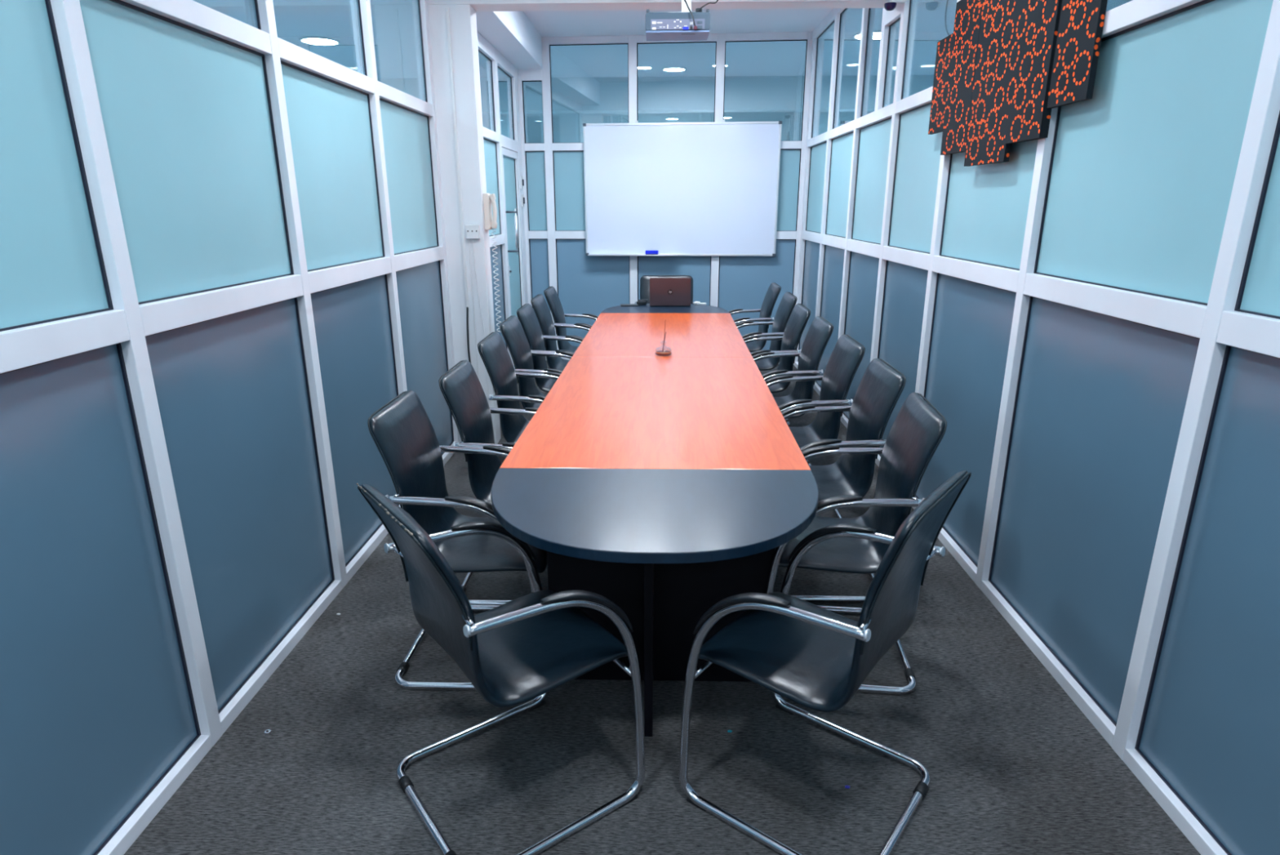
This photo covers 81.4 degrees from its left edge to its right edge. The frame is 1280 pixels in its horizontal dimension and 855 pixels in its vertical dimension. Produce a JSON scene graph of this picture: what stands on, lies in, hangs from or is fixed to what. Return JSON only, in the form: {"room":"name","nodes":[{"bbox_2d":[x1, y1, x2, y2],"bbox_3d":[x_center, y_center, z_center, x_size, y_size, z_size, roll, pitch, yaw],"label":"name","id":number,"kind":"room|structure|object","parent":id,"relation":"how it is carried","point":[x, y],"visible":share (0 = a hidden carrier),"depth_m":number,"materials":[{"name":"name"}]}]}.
{"room":"conference room","nodes":[
{"label":"conference room","id":0,"kind":"room"},
{"bbox_2d":[0,0,528,854],"bbox_3d":[-1.363,-0.442,1.644,0.075,3.105,12.217,0,17,1],"label":"wall","id":1,"kind":"structure","parent":0,"point":[223,252],"depth_m":2.18,"materials":[{"name":"white metal"}]},
{"bbox_2d":[445,8,469,307],"bbox_3d":[-1.129,-1.621,4.613,0.018,1.750,0.012,0,17,1],"label":"cable trunking","id":2,"kind":"object","parent":1,"relation":"attached to","point":[447,17],"visible":1,"depth_m":4.59,"materials":[{"name":"white plastic"}]},
{"bbox_2d":[427,4,501,444],"bbox_3d":[-1.155,-1.201,4.830,0.323,2.720,0.159,0,17,1],"label":"column","id":3,"kind":"structure","parent":1,"relation":"attached to","point":[463,19],"depth_m":4.64,"materials":[{"name":"white paint"}]},
{"bbox_2d":[466,306,471,363],"bbox_3d":[-1.129,-0.361,4.986,0.053,0.889,0.020,-3,17,-9],"label":"power cable","id":4,"kind":"object","parent":1,"relation":"attached to","point":[468,337],"visible":0.36,"depth_m":4.91,"materials":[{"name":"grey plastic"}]},
{"bbox_2d":[465,224,488,404],"bbox_3d":[-1.059,-0.582,4.915,0.084,1.464,0.028,0,17,1],"label":"wall socket","id":5,"kind":"object","parent":1,"relation":"attached to","point":[473,231],"visible":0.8,"depth_m":4.72,"materials":[{"name":"white plastic"}]},
{"bbox_2d":[483,193,501,332],"bbox_3d":[-0.957,-1.067,4.870,0.071,0.891,0.080,0,17,1],"label":"wall phone","id":6,"kind":"object","parent":1,"relation":"attached to","point":[489,199],"visible":0.98,"depth_m":4.76,"materials":[{"name":"beige plastic"}]},
{"bbox_2d":[475,11,542,68],"bbox_3d":[-1.121,-3.163,5.764,0.313,0.271,2.719,0,17,1],"label":"trim","id":7,"kind":"structure","parent":1,"relation":"attached to","point":[511,33],"depth_m":5.97,"materials":[{"name":"white paint"}]},
{"bbox_2d":[502,147,524,368],"bbox_3d":[-1.163,-1.548,7.097,0.158,2.062,0.774,0,17,1],"label":"door","id":8,"kind":"structure","parent":1,"relation":"in","point":[509,158],"depth_m":7.08,"materials":[{"name":"glass"}]},
{"bbox_2d":[520,176,524,189],"bbox_3d":[-1.159,-2.415,7.337,0.024,0.120,0.080,0,17,1],"label":"light switch","id":9,"kind":"object","parent":1,"relation":"attached to","point":[521,177],"visible":1,"depth_m":7.31,"materials":[{"name":"white plastic"}]},
{"bbox_2d":[520,194,524,206],"bbox_3d":[-1.159,-2.252,7.386,0.024,0.120,0.080,0,17,1],"label":"light switch","id":10,"kind":"object","parent":1,"relation":"attached to","point":[522,195],"visible":1,"depth_m":7.36,"materials":[{"name":"white plastic"}]},
{"bbox_2d":[426,0,889,11],"bbox_3d":[0.098,-2.684,4.361,2.836,0.385,0.179,0,17,1],"label":"ceiling","id":11,"kind":"structure","parent":1,"relation":"attached to","point":[477,5],"depth_m":4.36,"materials":[{"name":"white paint"}]},
{"bbox_2d":[377,75,933,142],"bbox_3d":[0.293,-3.269,11.022,9.000,3.105,2.800,0,17,1],"label":"wall","id":12,"kind":"structure","parent":0,"point":[575,101],"depth_m":9.32,"materials":[{"name":"grey paint"}]},
{"bbox_2d":[124,360,1200,854],"bbox_3d":[0.108,0.389,4.397,9.200,0.080,17.800,0,17,1],"label":"floor","id":13,"kind":"structure","parent":0,"point":[1015,766],"depth_m":2.24,"materials":[{"name":"grey carpet"}]},
{"bbox_2d":[263,728,271,735],"bbox_3d":[-1.176,0.962,2.348,0.021,0.008,0.018,-7,18,-21],"label":"nut","id":14,"kind":"object","parent":13,"relation":"on","point":[267,731],"visible":1,"depth_m":2.34,"materials":[{"name":"silver metal"}]},
{"bbox_2d":[367,390,546,690],"bbox_3d":[-0.583,0.373,2.666,0.553,0.954,0.549,0,17,2],"label":"chair","id":15,"kind":"object","parent":13,"relation":"on","point":[403,431],"visible":0.55,"depth_m":2.54,"materials":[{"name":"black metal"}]},
{"bbox_2d":[438,360,538,604],"bbox_3d":[-0.502,0.213,3.196,0.553,0.954,0.549,0,17,1],"label":"chair","id":16,"kind":"object","parent":13,"relation":"on","point":[461,386],"visible":0.39,"depth_m":3.04,"materials":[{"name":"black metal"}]},
{"bbox_2d":[356,483,645,854],"bbox_3d":[-0.370,0.579,2.014,0.570,0.934,0.549,-12,21,-35],"label":"chair","id":17,"kind":"object","parent":13,"relation":"on","point":[516,651],"visible":0.99,"depth_m":1.95,"materials":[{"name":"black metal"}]},
{"bbox_2d":[477,331,560,442],"bbox_3d":[-0.508,-0.002,3.910,0.553,0.954,0.549,0,17,1],"label":"chair","id":18,"kind":"object","parent":13,"relation":"on","point":[494,352],"visible":0.49,"depth_m":3.74,"materials":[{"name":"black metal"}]},
{"bbox_2d":[499,315,573,408],"bbox_3d":[-0.507,-0.175,4.484,0.553,0.954,0.549,0,17,1],"label":"chair","id":19,"kind":"object","parent":13,"relation":"on","point":[515,338],"visible":0.38,"depth_m":4.31,"materials":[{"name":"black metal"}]},
{"bbox_2d":[516,303,583,392],"bbox_3d":[-0.503,-0.336,5.021,0.553,0.954,0.549,0,17,1],"label":"chair","id":20,"kind":"object","parent":13,"relation":"on","point":[526,316],"visible":0.41,"depth_m":4.86,"materials":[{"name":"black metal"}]},
{"bbox_2d":[530,293,591,370],"bbox_3d":[-0.489,-0.495,5.547,0.553,0.954,0.549,0,17,1],"label":"chair","id":21,"kind":"object","parent":13,"relation":"on","point":[539,304],"visible":0.43,"depth_m":5.39,"materials":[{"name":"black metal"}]},
{"bbox_2d":[543,285,597,352],"bbox_3d":[-0.467,-0.656,6.083,0.553,0.954,0.549,0,17,1],"label":"chair","id":22,"kind":"object","parent":13,"relation":"on","point":[551,295],"visible":0.37,"depth_m":5.92,"materials":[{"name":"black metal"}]},
{"bbox_2d":[491,302,818,736],"bbox_3d":[0.127,-0.035,4.366,1.105,0.750,4.949,0,17,1],"label":"conference table","id":23,"kind":"object","parent":13,"relation":"on","point":[666,489],"visible":0.92,"depth_m":2.53,"materials":[{"name":"orange laminate"}]},
{"bbox_2d":[620,303,638,306],"bbox_3d":[-0.095,-1.063,6.462,0.150,0.009,0.090,-2,17,-5],"label":"pouch","id":24,"kind":"object","parent":23,"relation":"on","point":[621,304],"visible":1,"depth_m":6.43,"materials":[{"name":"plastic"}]},
{"bbox_2d":[636,298,647,305],"bbox_3d":[0.023,-1.096,6.504,0.098,0.046,0.062,-9,19,-26],"label":"power adapter","id":25,"kind":"object","parent":23,"relation":"on","point":[640,302],"visible":0.99,"depth_m":6.49,"materials":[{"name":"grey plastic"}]},
{"bbox_2d":[654,320,671,355],"bbox_3d":[0.137,-0.524,4.331,0.099,0.204,0.099,0,17,1],"label":"microphone","id":26,"kind":"object","parent":23,"relation":"on","point":[663,353],"visible":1,"depth_m":4.33,"materials":[{"name":"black plastic"}]},
{"bbox_2d":[649,277,691,306],"bbox_3d":[0.262,-1.192,6.474,0.352,0.244,0.276,0,17,1],"label":"laptop","id":27,"kind":"object","parent":23,"relation":"on","point":[664,291],"visible":1,"depth_m":6.35,"materials":[{"name":"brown plastic"}]},
{"bbox_2d":[693,301,706,304],"bbox_3d":[0.527,-1.086,6.505,0.108,0.026,0.049,2,17,7],"label":"charger","id":28,"kind":"object","parent":23,"relation":"on","point":[695,302],"visible":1,"depth_m":6.50,"materials":[{"name":"white plastic"}]},
{"bbox_2d":[635,275,693,303],"bbox_3d":[0.245,-0.902,6.894,0.605,0.954,0.553,0,17,1],"label":"chair","id":29,"kind":"object","parent":13,"relation":"on","point":[644,280],"visible":0.16,"depth_m":6.99,"materials":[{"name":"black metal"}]},
{"bbox_2d":[728,282,781,396],"bbox_3d":[0.873,-0.736,6.337,0.553,0.954,0.549,0,17,1],"label":"chair","id":30,"kind":"object","parent":13,"relation":"on","point":[773,291],"visible":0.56,"depth_m":6.14,"materials":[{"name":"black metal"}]},
{"bbox_2d":[735,292,797,426],"bbox_3d":[0.860,-0.531,5.657,0.553,0.954,0.549,0,17,1],"label":"chair","id":31,"kind":"object","parent":13,"relation":"on","point":[788,302],"visible":0.51,"depth_m":5.48,"materials":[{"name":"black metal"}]},
{"bbox_2d":[742,303,810,392],"bbox_3d":[0.808,-0.335,5.007,0.553,0.954,0.549,0,17,1],"label":"chair","id":32,"kind":"object","parent":13,"relation":"on","point":[799,317],"visible":0.43,"depth_m":4.82,"materials":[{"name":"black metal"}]},
{"bbox_2d":[751,315,833,465],"bbox_3d":[0.805,-0.165,4.442,0.553,0.954,0.549,0,17,1],"label":"chair","id":33,"kind":"object","parent":13,"relation":"on","point":[820,330],"visible":0.48,"depth_m":4.26,"materials":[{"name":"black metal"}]},
{"bbox_2d":[764,333,865,517],"bbox_3d":[0.791,0.022,3.820,0.553,0.954,0.549,0,17,1],"label":"chair","id":34,"kind":"object","parent":13,"relation":"on","point":[846,354],"visible":0.59,"depth_m":3.68,"materials":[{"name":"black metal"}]},
{"bbox_2d":[679,470,971,854],"bbox_3d":[0.486,0.563,1.994,0.553,0.972,0.549,13,21,37],"label":"chair","id":35,"kind":"object","parent":13,"relation":"on","point":[807,654],"visible":1,"depth_m":1.93,"materials":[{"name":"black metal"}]},
{"bbox_2d":[781,358,906,602],"bbox_3d":[0.770,0.201,3.226,0.553,0.954,0.549,0,17,1],"label":"chair","id":36,"kind":"object","parent":13,"relation":"on","point":[880,388],"visible":0.5,"depth_m":3.10,"materials":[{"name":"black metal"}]},
{"bbox_2d":[764,391,946,694],"bbox_3d":[0.706,0.372,2.659,0.553,0.954,0.549,2,17,6],"label":"chair","id":37,"kind":"object","parent":13,"relation":"on","point":[914,434],"visible":0.66,"depth_m":2.51,"materials":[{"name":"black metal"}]},
{"bbox_2d":[192,0,1133,78],"bbox_3d":[0.101,-2.671,3.476,9.200,0.100,17.800,0,17,1],"label":"ceiling","id":38,"kind":"structure","parent":0,"point":[393,22],"depth_m":7.02,"materials":[{"name":"white paint"}]},
{"bbox_2d":[299,36,339,45],"bbox_3d":[-3.073,-3.705,7.136,0.360,0.016,0.360,0,17,1],"label":"recessed light","id":39,"kind":"object","parent":38,"relation":"in","point":[321,41],"visible":1,"depth_m":7.12,"materials":[{"name":"white plastic"}]},
{"bbox_2d":[302,38,337,44],"bbox_3d":[-3.073,-3.706,7.136,0.320,0.006,0.320,0,17,1],"label":"diffuser","id":40,"kind":"object","parent":39,"relation":"attached to","point":[308,41],"depth_m":7.12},
{"bbox_2d":[645,0,718,40],"bbox_3d":[0.214,-2.334,3.716,0.371,0.684,0.229,0,17,1],"label":"projector","id":41,"kind":"object","parent":38,"relation":"hanging from","point":[685,25],"visible":1,"depth_m":3.72,"materials":[{"name":"white"}]},
{"bbox_2d":[853,30,880,39],"bbox_3d":[2.174,-3.660,6.947,0.360,0.016,0.360,0,17,1],"label":"recessed light","id":42,"kind":"object","parent":38,"relation":"in","point":[877,33],"visible":0.39,"depth_m":6.93,"materials":[{"name":"white plastic"}]},
{"bbox_2d":[854,32,880,39],"bbox_3d":[2.174,-3.661,6.947,0.320,0.006,0.320,0,17,1],"label":"diffuser","id":43,"kind":"object","parent":42,"relation":"attached to","point":[876,35],"depth_m":6.94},
{"bbox_2d":[945,0,950,35],"bbox_3d":[1.651,-2.268,3.437,0.008,0.661,1.176,0,17,1],"label":"cable loop","id":44,"kind":"object","parent":38,"relation":"hanging from","point":[948,33],"visible":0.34,"depth_m":4.04,"materials":[{"name":"grey plastic"}]},
{"bbox_2d":[517,31,813,364],"bbox_3d":[0.212,-2.183,7.413,2.835,3.105,0.070,1,17,5],"label":"wall","id":45,"kind":"structure","parent":0,"point":[553,173],"depth_m":7.50,"materials":[{"name":"glass"}]},
{"bbox_2d":[582,119,782,256],"bbox_3d":[0.395,-2.318,7.254,1.900,1.268,0.107,1,17,5],"label":"whiteboard","id":46,"kind":"object","parent":45,"relation":"attached to","point":[671,188],"visible":1,"depth_m":7.27,"materials":[{"name":"white ceramic"}]},
{"bbox_2d":[587,254,677,256],"bbox_3d":[-0.073,-1.728,7.455,0.898,0.012,0.070,1,17,5],"label":"tray","id":47,"kind":"object","parent":46,"relation":"on","point":[588,255],"depth_m":7.42,"materials":[{"name":"silver metal"}]},
{"bbox_2d":[644,249,657,254],"bbox_3d":[0.118,-1.744,7.428,0.128,0.048,0.046,1,17,5],"label":"eraser","id":48,"kind":"object","parent":46,"relation":"on","point":[646,251],"visible":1,"depth_m":7.41,"materials":[{"name":"blue plastic"}]},
{"bbox_2d":[793,0,1279,854],"bbox_3d":[1.469,-0.392,1.456,0.075,3.105,12.132,0,17,1],"label":"wall","id":49,"kind":"structure","parent":0,"point":[1090,315],"depth_m":2.31,"materials":[{"name":"white metal"}]},
{"bbox_2d":[884,0,906,11],"bbox_3d":[1.454,-2.429,4.245,0.115,0.092,0.068,0,17,1],"label":"security camera","id":50,"kind":"object","parent":49,"relation":"attached to","point":[891,6],"visible":1,"depth_m":4.23,"materials":[{"name":"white plastic"}]},
{"bbox_2d":[928,33,953,134],"bbox_3d":[1.482,-1.674,3.647,0.020,0.427,0.212,0,17,1],"label":"canvas art","id":51,"kind":"object","parent":49,"relation":"attached to","point":[944,50],"visible":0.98,"depth_m":3.64,"materials":[{"name":"black fabric"}]},
{"bbox_2d":[940,0,982,155],"bbox_3d":[1.475,-1.603,3.392,0.023,0.665,0.311,0,17,1],"label":"canvas art","id":52,"kind":"object","parent":49,"relation":"attached to","point":[968,12],"visible":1,"depth_m":3.38,"materials":[{"name":"black fabric"}]},
{"bbox_2d":[964,0,1022,166],"bbox_3d":[1.466,-1.524,3.039,0.025,0.847,0.407,0,17,1],"label":"canvas art","id":53,"kind":"object","parent":49,"relation":"attached to","point":[1000,20],"visible":0.98,"depth_m":3.06,"materials":[{"name":"black fabric"}]},
{"bbox_2d":[1004,0,1062,143],"bbox_3d":[1.453,-1.415,2.709,0.031,0.698,0.287,0,17,1],"label":"canvas art","id":54,"kind":"object","parent":49,"relation":"attached to","point":[1028,117],"visible":0.98,"depth_m":2.71,"materials":[{"name":"black fabric"}]},
{"bbox_2d":[1046,0,1107,108],"bbox_3d":[1.451,-1.336,2.448,0.020,0.501,0.255,0,17,1],"label":"canvas art","id":55,"kind":"object","parent":49,"relation":"attached to","point":[1081,24],"visible":1,"depth_m":2.45,"materials":[{"name":"black fabric"}]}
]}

